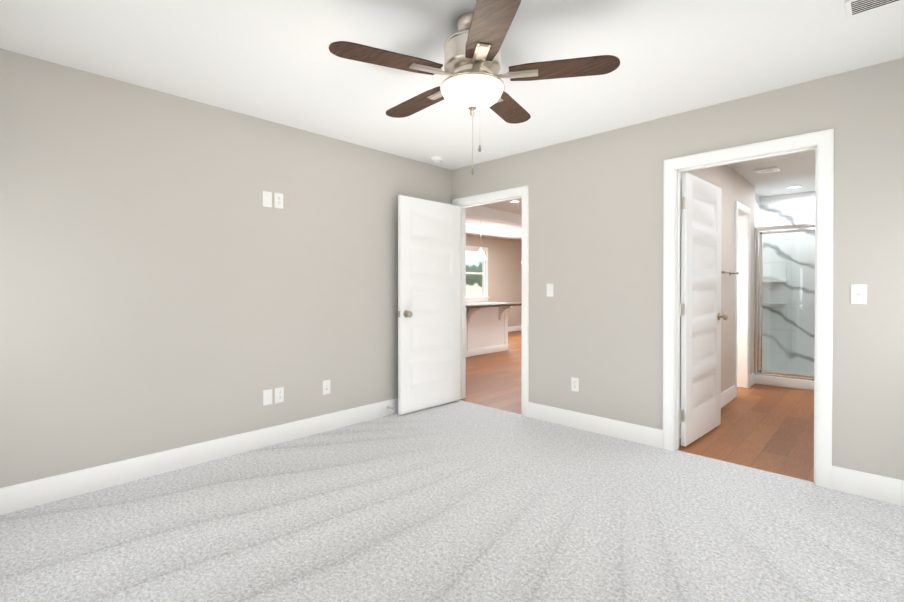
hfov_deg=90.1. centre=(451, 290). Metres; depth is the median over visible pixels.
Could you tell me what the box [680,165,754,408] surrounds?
wall
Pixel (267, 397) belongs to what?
electrical outlet
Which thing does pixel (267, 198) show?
outlet
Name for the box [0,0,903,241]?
ceiling
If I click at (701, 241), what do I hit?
bathroom door
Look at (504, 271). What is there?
wall
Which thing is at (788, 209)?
shower wall tile
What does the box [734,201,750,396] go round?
trim
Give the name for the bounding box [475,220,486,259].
pendant light
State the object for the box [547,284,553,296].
light switch
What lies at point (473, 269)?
backdrop
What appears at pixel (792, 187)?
recessed light
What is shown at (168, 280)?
wall
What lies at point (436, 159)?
smoke detector
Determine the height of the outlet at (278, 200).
0.115 m
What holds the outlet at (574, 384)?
attached to the wall at (596, 200)
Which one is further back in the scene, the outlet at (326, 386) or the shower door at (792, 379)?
the shower door at (792, 379)
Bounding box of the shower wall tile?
[754,189,814,390]
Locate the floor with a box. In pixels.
[460,330,813,481]
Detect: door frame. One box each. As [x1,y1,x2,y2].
[452,185,528,416]
[663,128,833,488]
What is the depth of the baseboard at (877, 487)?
2.55 m
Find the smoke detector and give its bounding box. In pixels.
[430,156,443,162]
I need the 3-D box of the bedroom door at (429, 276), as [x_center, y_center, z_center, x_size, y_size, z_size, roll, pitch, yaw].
[-0.207,0.134,4.455,0.173,2.025,0.824,0,1,44]
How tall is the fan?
0.725 m
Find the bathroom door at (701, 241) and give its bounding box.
[680,172,727,446]
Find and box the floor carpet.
[0,400,903,601]
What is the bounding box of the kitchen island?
[466,306,511,356]
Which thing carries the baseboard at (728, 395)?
attached to the wall at (732, 183)
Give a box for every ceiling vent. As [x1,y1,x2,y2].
[754,166,779,173]
[845,0,901,17]
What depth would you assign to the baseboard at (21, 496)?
2.92 m
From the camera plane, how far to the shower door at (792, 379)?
5.48 m
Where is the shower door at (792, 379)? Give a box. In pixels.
[754,223,814,390]
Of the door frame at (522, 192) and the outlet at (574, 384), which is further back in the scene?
the door frame at (522, 192)
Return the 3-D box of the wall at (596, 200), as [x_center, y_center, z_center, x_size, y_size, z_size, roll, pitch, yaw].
[1.478,-0.054,3.482,4.230,2.440,0.115,0,1,44]
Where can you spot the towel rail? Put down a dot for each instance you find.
(730, 273)
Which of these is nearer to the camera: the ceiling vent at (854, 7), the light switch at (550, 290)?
the ceiling vent at (854, 7)
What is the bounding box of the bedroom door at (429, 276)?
[397,195,460,414]
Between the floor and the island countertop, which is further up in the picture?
the island countertop
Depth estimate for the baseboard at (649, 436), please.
3.67 m
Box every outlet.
[263,191,271,206]
[263,389,271,405]
[274,193,282,208]
[275,387,283,402]
[323,380,329,394]
[571,377,578,391]
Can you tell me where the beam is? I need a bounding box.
[466,206,521,226]
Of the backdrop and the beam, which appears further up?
the beam
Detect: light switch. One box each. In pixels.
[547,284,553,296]
[851,284,866,304]
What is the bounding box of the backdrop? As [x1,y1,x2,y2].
[466,251,481,294]
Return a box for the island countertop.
[466,302,521,309]
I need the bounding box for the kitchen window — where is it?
[466,246,489,301]
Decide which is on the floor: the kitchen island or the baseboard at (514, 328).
the kitchen island
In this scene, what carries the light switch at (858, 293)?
attached to the wall at (596, 200)
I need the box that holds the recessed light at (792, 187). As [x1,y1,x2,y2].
[786,186,802,188]
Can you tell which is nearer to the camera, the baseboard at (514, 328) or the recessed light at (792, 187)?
the recessed light at (792, 187)
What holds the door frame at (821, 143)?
attached to the wall at (596, 200)
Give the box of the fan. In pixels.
[329,0,619,174]
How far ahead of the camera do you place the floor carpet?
2.23 m
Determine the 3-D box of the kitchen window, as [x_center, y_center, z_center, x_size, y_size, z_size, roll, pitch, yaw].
[0.519,-0.402,11.031,0.135,1.347,1.100,0,1,44]
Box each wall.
[0,48,451,487]
[452,57,903,479]
[466,235,521,326]
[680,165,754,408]
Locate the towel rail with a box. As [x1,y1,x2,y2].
[721,271,738,274]
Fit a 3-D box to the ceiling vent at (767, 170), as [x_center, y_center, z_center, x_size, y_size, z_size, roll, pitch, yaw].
[3.356,-1.277,4.808,0.200,0.014,0.200,0,1,44]
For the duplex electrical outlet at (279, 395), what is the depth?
3.45 m
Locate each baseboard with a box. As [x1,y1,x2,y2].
[0,398,397,514]
[508,325,521,331]
[528,402,662,448]
[680,372,754,437]
[832,466,903,505]
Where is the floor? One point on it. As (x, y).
(768, 428)

